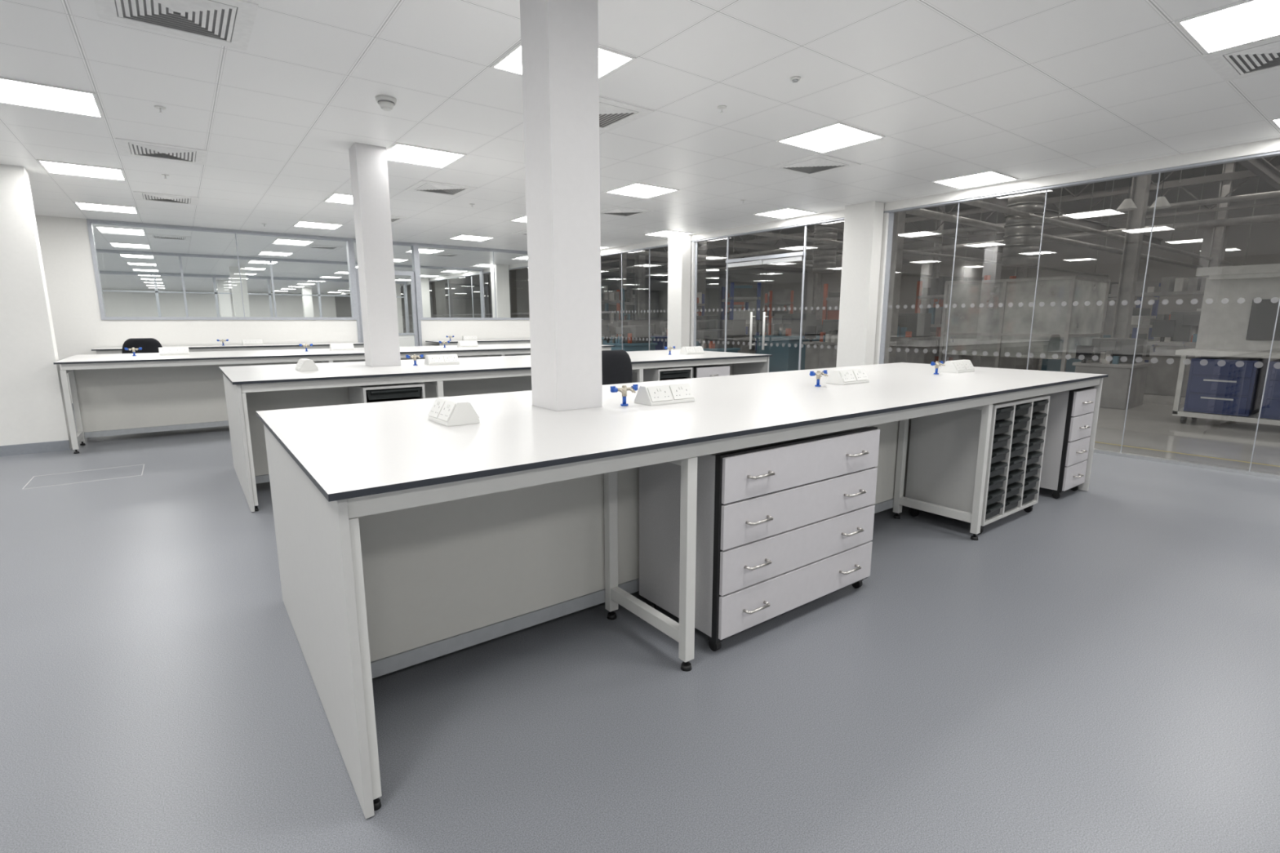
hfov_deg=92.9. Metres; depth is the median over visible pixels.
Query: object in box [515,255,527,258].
light panel
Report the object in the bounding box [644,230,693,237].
light panel
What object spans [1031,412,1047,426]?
tray
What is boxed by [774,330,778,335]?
fixture
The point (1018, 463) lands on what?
tray
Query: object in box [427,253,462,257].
ceiling vent
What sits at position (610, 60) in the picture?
light panel
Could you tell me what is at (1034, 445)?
tray
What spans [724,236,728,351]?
trim
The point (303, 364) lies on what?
pod
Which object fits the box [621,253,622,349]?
trim
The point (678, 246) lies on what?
column
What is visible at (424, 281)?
column
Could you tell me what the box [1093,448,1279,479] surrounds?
trim
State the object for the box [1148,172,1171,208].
pendant lamp
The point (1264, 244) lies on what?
wall
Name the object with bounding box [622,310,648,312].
window
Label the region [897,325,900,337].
fixture
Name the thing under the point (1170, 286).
storage rack
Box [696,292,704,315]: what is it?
storage rack
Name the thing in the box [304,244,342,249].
ceiling vent
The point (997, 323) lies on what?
fixture
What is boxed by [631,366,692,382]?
storage rack
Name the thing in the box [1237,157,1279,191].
steel beam
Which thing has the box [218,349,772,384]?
countertop
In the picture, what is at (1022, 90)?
ceiling
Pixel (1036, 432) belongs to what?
tray
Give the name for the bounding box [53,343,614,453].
lab bench
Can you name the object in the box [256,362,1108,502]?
countertop
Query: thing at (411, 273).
door
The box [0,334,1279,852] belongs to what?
floor
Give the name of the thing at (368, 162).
column
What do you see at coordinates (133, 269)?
diffuser
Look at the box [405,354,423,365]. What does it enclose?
tap
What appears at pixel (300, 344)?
tap
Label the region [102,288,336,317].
wall
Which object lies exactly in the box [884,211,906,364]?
steel column
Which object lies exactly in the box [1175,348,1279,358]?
countertop
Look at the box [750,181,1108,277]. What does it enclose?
pipe
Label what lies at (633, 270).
steel beam
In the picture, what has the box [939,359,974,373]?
pod
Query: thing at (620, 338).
fixture
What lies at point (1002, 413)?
tray
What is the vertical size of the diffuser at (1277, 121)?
0.001 m
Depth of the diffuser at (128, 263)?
15.67 m
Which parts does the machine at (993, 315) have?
control panel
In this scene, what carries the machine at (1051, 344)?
on the floor
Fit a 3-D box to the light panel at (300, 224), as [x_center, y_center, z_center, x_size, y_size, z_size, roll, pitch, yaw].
[-4.900,-3.060,9.261,0.594,0.008,0.594,-7,12,-36]
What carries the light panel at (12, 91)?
attached to the ceiling at (1022, 90)
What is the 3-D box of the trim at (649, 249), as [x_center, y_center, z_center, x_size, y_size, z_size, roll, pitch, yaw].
[0.180,-2.047,11.581,0.014,2.575,0.012,-7,12,-36]
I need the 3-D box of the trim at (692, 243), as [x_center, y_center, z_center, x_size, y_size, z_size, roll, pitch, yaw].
[0.825,-1.899,10.733,0.100,2.575,0.390,-7,12,-36]
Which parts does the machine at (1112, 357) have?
control panel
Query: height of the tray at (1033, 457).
0.067 m
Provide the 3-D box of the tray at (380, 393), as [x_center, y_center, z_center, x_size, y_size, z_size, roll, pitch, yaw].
[-2.003,-0.280,4.820,0.406,0.067,0.482,-7,12,-36]
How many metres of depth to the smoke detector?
3.93 m
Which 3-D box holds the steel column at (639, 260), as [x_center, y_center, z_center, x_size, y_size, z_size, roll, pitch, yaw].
[0.000,-5.560,19.331,0.400,6.920,0.400,-7,12,-36]
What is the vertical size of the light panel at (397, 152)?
0.008 m
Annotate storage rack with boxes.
[600,285,624,330]
[601,289,635,337]
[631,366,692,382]
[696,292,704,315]
[721,282,760,353]
[724,302,745,312]
[764,288,793,335]
[822,284,840,324]
[905,395,1050,534]
[915,275,1016,362]
[933,296,999,332]
[1057,282,1160,362]
[1098,274,1206,359]
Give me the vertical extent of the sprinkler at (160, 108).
0.038 m
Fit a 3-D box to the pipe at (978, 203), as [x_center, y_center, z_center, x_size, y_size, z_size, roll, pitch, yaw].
[13.340,-6.547,15.482,25.000,3.848,0.100,-7,12,-36]
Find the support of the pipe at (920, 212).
hanging from the ceiling at (1214, 169)
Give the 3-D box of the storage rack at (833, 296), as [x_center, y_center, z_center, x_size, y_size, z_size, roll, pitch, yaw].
[6.800,-3.369,19.816,0.900,2.437,2.500,7,12,35]
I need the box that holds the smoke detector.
[375,94,396,111]
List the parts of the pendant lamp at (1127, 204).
lamp shade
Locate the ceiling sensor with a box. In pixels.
[790,75,800,82]
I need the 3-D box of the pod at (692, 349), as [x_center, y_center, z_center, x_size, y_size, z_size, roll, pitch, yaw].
[0.618,-0.905,7.228,0.276,0.088,0.140,-7,12,-36]
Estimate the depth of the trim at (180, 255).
14.27 m
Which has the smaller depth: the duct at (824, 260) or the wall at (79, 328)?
the wall at (79, 328)
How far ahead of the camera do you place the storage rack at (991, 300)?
21.68 m
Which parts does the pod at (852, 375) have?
socket plate, socket plate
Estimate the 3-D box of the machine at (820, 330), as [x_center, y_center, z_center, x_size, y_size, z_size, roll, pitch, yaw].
[5.356,-2.117,15.890,1.179,1.325,0.990,-7,12,-36]
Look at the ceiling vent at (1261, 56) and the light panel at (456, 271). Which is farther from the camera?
the light panel at (456, 271)
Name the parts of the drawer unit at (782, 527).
handle, handle, handle, handle, drawer, drawer, drawer, drawer, handle, handle, handle, handle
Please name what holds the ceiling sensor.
attached to the ceiling at (1022, 90)
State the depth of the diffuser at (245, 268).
17.18 m
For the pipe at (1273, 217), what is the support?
hanging from the ceiling at (1214, 169)
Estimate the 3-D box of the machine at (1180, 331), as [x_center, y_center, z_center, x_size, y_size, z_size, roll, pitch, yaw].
[9.916,-1.312,10.874,1.310,1.470,1.100,-7,12,-36]
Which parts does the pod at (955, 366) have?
socket plate, socket plate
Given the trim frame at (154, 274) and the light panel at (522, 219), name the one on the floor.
the trim frame at (154, 274)
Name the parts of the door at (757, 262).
handle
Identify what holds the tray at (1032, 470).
on the storage rack at (943, 451)
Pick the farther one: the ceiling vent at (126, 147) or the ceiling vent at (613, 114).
the ceiling vent at (126, 147)
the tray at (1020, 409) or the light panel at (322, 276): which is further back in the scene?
the light panel at (322, 276)
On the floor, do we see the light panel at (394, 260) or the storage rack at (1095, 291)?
the storage rack at (1095, 291)
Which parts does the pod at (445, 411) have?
socket plate, socket plate, socket plate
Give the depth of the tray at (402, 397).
4.73 m
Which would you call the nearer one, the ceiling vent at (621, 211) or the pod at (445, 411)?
the pod at (445, 411)
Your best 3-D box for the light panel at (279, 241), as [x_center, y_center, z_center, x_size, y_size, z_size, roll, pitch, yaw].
[-6.388,-3.403,11.215,0.594,0.008,0.594,-7,12,-36]
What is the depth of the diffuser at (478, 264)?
15.90 m
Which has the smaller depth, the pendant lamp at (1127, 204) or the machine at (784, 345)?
the pendant lamp at (1127, 204)
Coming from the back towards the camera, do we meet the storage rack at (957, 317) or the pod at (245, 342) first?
the storage rack at (957, 317)
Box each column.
[216,280,232,316]
[228,266,250,316]
[301,287,314,317]
[348,142,400,366]
[395,284,403,333]
[420,277,431,317]
[490,263,510,317]
[520,0,602,411]
[619,253,626,311]
[635,249,644,319]
[666,234,691,350]
[811,272,822,319]
[835,200,884,367]
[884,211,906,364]
[928,204,945,307]
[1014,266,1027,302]
[1111,174,1151,337]
[1200,161,1235,308]
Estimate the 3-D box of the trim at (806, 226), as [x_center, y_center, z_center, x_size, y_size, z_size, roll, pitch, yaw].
[2.328,-1.553,8.759,0.014,2.575,0.030,-7,12,-36]
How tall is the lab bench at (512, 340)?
0.900 m
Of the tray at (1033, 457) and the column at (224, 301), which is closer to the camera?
the tray at (1033, 457)
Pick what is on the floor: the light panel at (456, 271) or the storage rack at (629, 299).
the storage rack at (629, 299)
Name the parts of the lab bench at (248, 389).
panel, leg frame, rail, panel, leg frame, panel, apron rail, leg frame, panel, panel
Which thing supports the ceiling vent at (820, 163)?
in the ceiling at (1022, 90)
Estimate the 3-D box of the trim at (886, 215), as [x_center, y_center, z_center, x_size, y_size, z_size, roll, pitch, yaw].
[2.955,-1.408,7.936,0.100,2.575,0.450,-7,12,-36]
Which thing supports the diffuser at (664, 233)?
attached to the light panel at (664, 233)
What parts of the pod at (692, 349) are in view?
socket plate, socket plate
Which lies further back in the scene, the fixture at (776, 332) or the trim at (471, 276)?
the trim at (471, 276)
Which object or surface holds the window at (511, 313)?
in the wall at (117, 304)
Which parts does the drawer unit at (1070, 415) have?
drawer, drawer, handle, drawer, handle, drawer, handle, handle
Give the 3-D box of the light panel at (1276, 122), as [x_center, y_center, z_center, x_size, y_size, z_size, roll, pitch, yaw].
[4.940,-2.194,4.316,0.594,0.008,0.594,-7,12,-36]
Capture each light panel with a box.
[0,76,104,118]
[36,159,126,181]
[73,201,138,213]
[94,226,146,234]
[109,242,151,248]
[119,253,154,257]
[126,262,156,265]
[132,268,159,271]
[140,278,162,279]
[244,267,266,270]
[248,260,278,263]
[258,251,293,255]
[272,238,314,244]
[293,220,343,229]
[319,275,342,278]
[324,192,352,204]
[386,142,466,168]
[393,258,408,262]
[407,248,444,253]
[420,275,437,276]
[441,270,466,272]
[449,234,494,241]
[474,263,492,266]
[489,41,635,79]
[510,215,526,222]
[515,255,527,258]
[604,182,679,198]
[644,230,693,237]
[753,207,817,218]
[775,121,884,153]
[932,169,1018,189]
[1174,0,1279,54]
[1269,117,1279,130]
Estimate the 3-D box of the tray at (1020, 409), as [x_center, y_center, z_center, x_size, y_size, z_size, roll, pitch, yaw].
[2.263,-0.133,3.986,0.235,0.067,0.477,-7,12,-36]
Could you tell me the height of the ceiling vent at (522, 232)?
0.011 m
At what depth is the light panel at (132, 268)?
17.47 m
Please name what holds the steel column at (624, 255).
on the floor
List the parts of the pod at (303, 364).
socket plate, socket plate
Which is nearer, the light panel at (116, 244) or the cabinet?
the cabinet
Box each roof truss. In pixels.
[600,155,1279,263]
[632,165,1279,270]
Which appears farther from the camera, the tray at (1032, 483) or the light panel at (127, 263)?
the light panel at (127, 263)
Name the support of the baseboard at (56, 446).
attached to the wall at (33, 409)
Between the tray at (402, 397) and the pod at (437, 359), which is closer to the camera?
the tray at (402, 397)
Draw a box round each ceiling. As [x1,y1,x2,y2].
[0,0,1279,293]
[646,155,1279,251]
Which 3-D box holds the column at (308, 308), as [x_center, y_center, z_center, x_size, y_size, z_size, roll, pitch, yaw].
[-14.885,-4.858,27.377,0.350,2.720,0.350,-7,12,-36]
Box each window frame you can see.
[86,218,356,319]
[416,243,529,319]
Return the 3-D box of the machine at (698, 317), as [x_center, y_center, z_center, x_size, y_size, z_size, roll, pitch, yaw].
[2.196,-3.289,22.162,1.310,1.470,1.100,-7,12,-36]
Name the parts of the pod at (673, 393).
socket plate, socket plate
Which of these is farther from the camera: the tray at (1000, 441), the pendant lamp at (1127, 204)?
the pendant lamp at (1127, 204)
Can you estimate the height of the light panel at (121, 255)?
0.008 m
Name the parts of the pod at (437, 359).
socket plate, socket plate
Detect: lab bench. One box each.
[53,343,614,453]
[91,342,364,354]
[218,349,772,511]
[256,362,1108,819]
[425,338,530,346]
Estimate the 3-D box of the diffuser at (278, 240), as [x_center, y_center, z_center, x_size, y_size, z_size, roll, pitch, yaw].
[-6.388,-3.402,11.215,0.560,0.001,0.560,-7,12,-36]
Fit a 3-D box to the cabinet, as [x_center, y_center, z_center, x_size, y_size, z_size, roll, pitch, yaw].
[-2.015,0.053,4.895,0.450,0.805,0.522,-7,12,-36]
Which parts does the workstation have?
handle, drawer, handle, drawer, drawer, frame, drawer, drawer, drawer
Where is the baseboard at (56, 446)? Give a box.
[0,440,70,456]
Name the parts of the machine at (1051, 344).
control panel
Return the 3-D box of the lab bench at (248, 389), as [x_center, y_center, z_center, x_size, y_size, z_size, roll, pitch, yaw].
[-1.052,-0.232,6.249,5.250,0.900,1.635,-7,12,-36]
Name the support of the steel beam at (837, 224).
attached to the roof truss
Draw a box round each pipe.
[525,182,1279,280]
[600,173,1279,281]
[622,204,970,278]
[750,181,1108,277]
[906,166,1206,268]
[960,169,1259,266]
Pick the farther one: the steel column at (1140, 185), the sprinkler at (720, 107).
the steel column at (1140, 185)
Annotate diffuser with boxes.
[111,243,149,247]
[128,262,155,265]
[133,269,158,271]
[244,267,265,269]
[274,239,311,244]
[393,258,407,261]
[453,235,492,240]
[477,264,492,266]
[647,231,689,236]
[756,208,813,217]
[1273,119,1279,126]
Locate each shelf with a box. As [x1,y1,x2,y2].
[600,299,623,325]
[601,302,635,305]
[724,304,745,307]
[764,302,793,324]
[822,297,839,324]
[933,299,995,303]
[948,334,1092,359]
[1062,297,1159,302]
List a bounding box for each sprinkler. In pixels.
[154,105,165,113]
[717,105,726,113]
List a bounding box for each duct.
[812,225,838,273]
[1000,190,1045,266]
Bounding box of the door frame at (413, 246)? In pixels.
[350,238,422,346]
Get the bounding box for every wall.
[0,164,71,449]
[35,215,529,403]
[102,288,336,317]
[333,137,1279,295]
[334,257,648,335]
[399,334,414,346]
[649,176,1279,346]
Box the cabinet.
[347,382,425,404]
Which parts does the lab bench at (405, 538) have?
panel, leg frame, panel, panel, rail, leg frame, apron rail, panel, panel, leg frame, panel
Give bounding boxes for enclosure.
[937,275,1110,372]
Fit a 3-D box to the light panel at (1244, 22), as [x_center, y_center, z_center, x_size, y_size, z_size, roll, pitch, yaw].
[2.996,-1.942,2.880,0.594,0.008,0.594,-7,12,-36]
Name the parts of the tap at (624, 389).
lever, lever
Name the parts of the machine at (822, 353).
control panel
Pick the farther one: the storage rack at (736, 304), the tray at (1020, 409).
the storage rack at (736, 304)
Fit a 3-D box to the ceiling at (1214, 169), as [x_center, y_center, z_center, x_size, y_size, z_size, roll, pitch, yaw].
[5.720,-10.288,25.395,26.700,0.100,52.000,-7,12,-36]
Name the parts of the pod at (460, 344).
socket plate, socket plate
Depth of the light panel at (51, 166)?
5.84 m
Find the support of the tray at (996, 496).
on the storage rack at (943, 451)
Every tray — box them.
[365,386,422,399]
[366,396,421,402]
[659,369,690,378]
[659,377,688,380]
[985,502,1003,519]
[986,488,1004,505]
[987,475,1006,492]
[989,461,1008,477]
[991,447,1009,463]
[992,433,1010,449]
[993,419,1012,435]
[995,406,1013,420]
[1004,495,1021,511]
[1005,482,1022,497]
[1007,469,1024,484]
[1008,455,1026,471]
[1009,442,1027,457]
[1011,429,1029,444]
[1013,415,1030,430]
[1014,403,1031,416]
[1022,488,1038,504]
[1023,475,1039,491]
[1025,463,1040,478]
[1026,450,1042,465]
[1027,438,1044,452]
[1029,425,1045,439]
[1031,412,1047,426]
[1032,400,1048,412]
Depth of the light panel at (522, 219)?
8.72 m
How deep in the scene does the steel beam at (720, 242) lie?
26.45 m
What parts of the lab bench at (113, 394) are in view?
leg frame, rail, panel, leg frame, apron rail, panel, leg frame, panel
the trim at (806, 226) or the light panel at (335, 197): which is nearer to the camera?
the light panel at (335, 197)
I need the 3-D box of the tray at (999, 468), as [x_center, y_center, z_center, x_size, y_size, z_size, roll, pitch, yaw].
[2.055,0.239,3.892,0.235,0.067,0.477,-7,12,-36]
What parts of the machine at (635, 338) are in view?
control panel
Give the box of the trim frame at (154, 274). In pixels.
[99,271,409,333]
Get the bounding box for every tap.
[124,346,142,355]
[217,339,228,345]
[298,343,312,351]
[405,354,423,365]
[439,341,449,347]
[610,384,637,406]
[664,346,675,355]
[809,369,827,386]
[930,360,945,374]
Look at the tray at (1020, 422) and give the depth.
3.85 m
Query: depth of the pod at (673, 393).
2.94 m
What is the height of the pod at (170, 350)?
0.088 m
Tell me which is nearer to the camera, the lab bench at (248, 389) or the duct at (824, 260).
the lab bench at (248, 389)
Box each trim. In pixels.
[22,464,144,489]
[96,248,484,335]
[337,150,1279,295]
[410,287,413,333]
[447,279,450,317]
[471,275,474,317]
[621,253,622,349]
[648,248,649,350]
[689,241,695,346]
[693,241,697,346]
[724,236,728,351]
[725,251,806,263]
[798,225,807,369]
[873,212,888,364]
[944,202,959,362]
[1026,189,1047,369]
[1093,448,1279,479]
[1120,172,1160,453]
[1248,298,1279,471]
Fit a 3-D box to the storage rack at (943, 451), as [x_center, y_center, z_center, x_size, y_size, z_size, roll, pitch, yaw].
[2.251,0.200,4.061,0.800,0.805,0.517,-7,12,-36]
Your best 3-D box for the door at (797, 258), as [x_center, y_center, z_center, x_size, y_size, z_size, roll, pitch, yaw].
[2.060,-1.404,9.083,0.118,2.150,0.730,-7,12,-36]
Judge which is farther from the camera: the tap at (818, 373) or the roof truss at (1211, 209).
the roof truss at (1211, 209)
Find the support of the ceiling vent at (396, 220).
in the ceiling at (1022, 90)
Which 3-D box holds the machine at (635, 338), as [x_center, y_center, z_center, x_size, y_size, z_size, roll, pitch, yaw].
[-0.243,-1.925,15.214,1.048,1.180,0.880,-7,12,-36]
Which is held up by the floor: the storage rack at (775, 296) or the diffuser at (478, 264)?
the storage rack at (775, 296)
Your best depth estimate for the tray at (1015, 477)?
3.91 m
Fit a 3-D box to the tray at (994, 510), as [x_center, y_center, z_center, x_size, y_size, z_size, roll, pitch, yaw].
[2.055,0.498,3.938,0.235,0.067,0.477,-7,12,-36]
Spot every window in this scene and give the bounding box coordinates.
[336,314,449,317]
[451,312,528,315]
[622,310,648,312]
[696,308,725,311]
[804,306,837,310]
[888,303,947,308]
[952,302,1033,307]
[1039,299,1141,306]
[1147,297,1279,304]
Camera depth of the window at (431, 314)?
21.38 m
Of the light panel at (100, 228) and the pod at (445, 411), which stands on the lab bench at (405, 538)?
the pod at (445, 411)
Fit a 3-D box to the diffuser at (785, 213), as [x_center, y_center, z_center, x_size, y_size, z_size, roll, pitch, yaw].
[1.964,-2.878,8.225,0.560,0.001,0.560,-7,12,-36]
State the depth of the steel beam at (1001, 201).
19.94 m
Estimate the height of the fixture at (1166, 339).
0.136 m
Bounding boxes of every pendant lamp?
[1115,177,1137,210]
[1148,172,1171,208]
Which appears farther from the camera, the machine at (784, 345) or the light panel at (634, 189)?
the machine at (784, 345)
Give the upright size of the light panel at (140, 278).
0.008 m
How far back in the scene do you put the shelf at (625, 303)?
23.48 m
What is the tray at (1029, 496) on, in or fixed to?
on the storage rack at (943, 451)
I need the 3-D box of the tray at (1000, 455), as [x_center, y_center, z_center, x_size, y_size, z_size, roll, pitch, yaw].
[2.055,0.152,3.877,0.235,0.067,0.477,-7,12,-36]
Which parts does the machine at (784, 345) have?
control panel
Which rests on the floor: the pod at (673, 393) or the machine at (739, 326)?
the machine at (739, 326)
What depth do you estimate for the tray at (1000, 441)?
3.71 m
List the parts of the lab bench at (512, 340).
apron rail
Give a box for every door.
[355,268,418,346]
[728,260,762,349]
[761,256,803,350]
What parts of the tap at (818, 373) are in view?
lever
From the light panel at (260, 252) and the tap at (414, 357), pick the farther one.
the light panel at (260, 252)
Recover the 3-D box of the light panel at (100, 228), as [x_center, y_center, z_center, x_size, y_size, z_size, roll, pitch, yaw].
[-8.332,-3.151,9.779,0.594,0.008,0.594,-7,12,-36]
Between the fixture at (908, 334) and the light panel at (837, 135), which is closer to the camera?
the light panel at (837, 135)
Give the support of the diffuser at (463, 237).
attached to the light panel at (471, 237)
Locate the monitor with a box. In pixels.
[1245,299,1279,340]
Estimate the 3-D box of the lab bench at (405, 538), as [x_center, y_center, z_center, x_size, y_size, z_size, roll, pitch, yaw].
[0.887,0.216,3.693,5.260,0.900,1.635,-7,12,-36]
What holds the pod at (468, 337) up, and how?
on the lab bench at (512, 340)
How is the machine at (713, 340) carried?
on the floor
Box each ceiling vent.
[93,0,258,50]
[115,137,207,164]
[133,191,198,204]
[146,233,191,239]
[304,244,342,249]
[353,215,408,223]
[404,180,476,196]
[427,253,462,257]
[512,229,527,235]
[599,96,653,132]
[600,206,653,217]
[768,153,861,176]
[1200,35,1279,81]
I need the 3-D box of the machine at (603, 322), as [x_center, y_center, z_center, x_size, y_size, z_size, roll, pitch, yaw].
[-1.524,-2.521,18.195,1.179,1.325,0.990,-7,12,-36]
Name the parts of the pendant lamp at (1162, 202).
lamp shade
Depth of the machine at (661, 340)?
18.05 m
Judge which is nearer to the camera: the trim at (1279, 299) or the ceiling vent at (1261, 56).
the ceiling vent at (1261, 56)
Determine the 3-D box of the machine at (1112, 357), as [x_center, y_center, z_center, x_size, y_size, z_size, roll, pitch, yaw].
[7.357,-0.852,9.514,0.917,1.035,0.770,-7,12,-36]
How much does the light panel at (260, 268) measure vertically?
0.008 m
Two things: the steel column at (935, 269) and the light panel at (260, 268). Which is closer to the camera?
the light panel at (260, 268)
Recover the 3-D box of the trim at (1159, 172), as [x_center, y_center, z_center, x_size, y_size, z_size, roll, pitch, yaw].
[4.668,-1.014,5.686,0.014,2.575,0.006,-7,12,-36]
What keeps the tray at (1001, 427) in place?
on the storage rack at (943, 451)
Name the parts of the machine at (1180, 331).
control panel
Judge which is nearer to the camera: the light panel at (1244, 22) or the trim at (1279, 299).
the light panel at (1244, 22)
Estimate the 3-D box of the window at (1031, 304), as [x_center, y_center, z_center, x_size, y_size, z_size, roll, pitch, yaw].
[3.864,-1.199,6.742,0.001,2.575,0.880,-7,12,-36]
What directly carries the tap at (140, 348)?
on the lab bench at (113, 394)
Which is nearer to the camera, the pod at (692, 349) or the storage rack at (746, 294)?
the pod at (692, 349)
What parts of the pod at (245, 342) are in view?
socket plate, socket plate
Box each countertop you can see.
[53,343,614,364]
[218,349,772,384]
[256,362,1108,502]
[425,338,530,342]
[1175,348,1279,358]
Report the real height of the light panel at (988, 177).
0.008 m
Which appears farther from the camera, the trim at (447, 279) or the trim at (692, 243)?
the trim at (447, 279)
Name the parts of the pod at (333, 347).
socket plate, socket plate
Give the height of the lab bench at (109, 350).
0.900 m
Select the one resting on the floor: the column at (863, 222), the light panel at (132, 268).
the column at (863, 222)
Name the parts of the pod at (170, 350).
socket plate, socket plate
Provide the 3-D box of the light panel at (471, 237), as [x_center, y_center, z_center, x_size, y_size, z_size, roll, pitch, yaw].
[-2.956,-3.312,10.697,0.594,0.008,0.594,-7,12,-36]
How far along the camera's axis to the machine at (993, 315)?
14.44 m
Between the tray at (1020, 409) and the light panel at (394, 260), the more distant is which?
the light panel at (394, 260)
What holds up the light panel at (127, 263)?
attached to the ceiling at (1022, 90)
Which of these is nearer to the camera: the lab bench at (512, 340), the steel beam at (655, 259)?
the lab bench at (512, 340)
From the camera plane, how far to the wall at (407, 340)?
16.29 m
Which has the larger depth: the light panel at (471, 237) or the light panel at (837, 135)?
the light panel at (471, 237)
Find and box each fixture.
[617,336,622,342]
[627,333,631,342]
[696,341,700,346]
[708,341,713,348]
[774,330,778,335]
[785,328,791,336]
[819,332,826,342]
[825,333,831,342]
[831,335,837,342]
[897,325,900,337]
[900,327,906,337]
[905,331,911,337]
[995,320,999,331]
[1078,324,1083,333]
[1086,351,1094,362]
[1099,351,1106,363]
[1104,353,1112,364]
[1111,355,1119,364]
[1164,337,1172,341]
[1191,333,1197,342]
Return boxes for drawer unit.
[639,426,879,651]
[685,364,729,377]
[1040,386,1096,498]
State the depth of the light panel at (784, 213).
8.22 m
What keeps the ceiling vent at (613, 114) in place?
in the ceiling at (1022, 90)
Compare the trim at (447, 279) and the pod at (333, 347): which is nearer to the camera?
the pod at (333, 347)
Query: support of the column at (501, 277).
on the floor
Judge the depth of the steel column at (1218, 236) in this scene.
19.06 m
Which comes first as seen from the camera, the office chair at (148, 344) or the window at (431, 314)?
the office chair at (148, 344)
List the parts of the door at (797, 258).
handle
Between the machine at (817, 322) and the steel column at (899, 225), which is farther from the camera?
the machine at (817, 322)
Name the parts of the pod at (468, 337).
socket plate, socket plate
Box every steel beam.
[600,253,807,272]
[600,266,729,278]
[697,239,910,264]
[813,220,1003,252]
[979,196,1163,245]
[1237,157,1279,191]
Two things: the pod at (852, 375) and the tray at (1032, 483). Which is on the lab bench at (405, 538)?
the pod at (852, 375)
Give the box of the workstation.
[1172,263,1279,425]
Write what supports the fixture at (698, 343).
on the machine at (713, 340)
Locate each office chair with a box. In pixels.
[121,337,162,353]
[601,349,632,385]
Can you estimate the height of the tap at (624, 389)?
0.096 m
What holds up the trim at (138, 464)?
on the floor
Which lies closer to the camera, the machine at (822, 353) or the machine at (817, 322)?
the machine at (822, 353)
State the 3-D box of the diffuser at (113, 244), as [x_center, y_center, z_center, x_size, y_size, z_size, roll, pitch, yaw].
[-9.820,-3.493,11.733,0.560,0.001,0.560,-7,12,-36]
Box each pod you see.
[158,346,189,355]
[242,339,262,345]
[295,358,318,371]
[329,343,354,351]
[424,354,459,365]
[428,396,479,426]
[457,341,478,347]
[462,335,477,340]
[634,382,694,405]
[679,346,704,354]
[825,368,869,385]
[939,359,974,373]
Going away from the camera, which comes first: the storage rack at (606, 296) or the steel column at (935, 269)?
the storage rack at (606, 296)
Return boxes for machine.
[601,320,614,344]
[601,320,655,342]
[603,325,657,351]
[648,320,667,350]
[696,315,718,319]
[696,320,738,347]
[696,328,740,352]
[731,320,749,353]
[754,313,819,372]
[803,320,839,369]
[815,320,821,335]
[817,324,822,335]
[894,312,939,364]
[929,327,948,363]
[967,307,1041,370]
[1040,313,1111,372]
[1072,337,1151,409]
[1143,311,1239,396]
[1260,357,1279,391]
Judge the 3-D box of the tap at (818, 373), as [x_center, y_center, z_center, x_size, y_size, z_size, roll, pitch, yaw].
[1.094,-0.290,3.696,0.152,0.096,0.064,-7,12,-36]

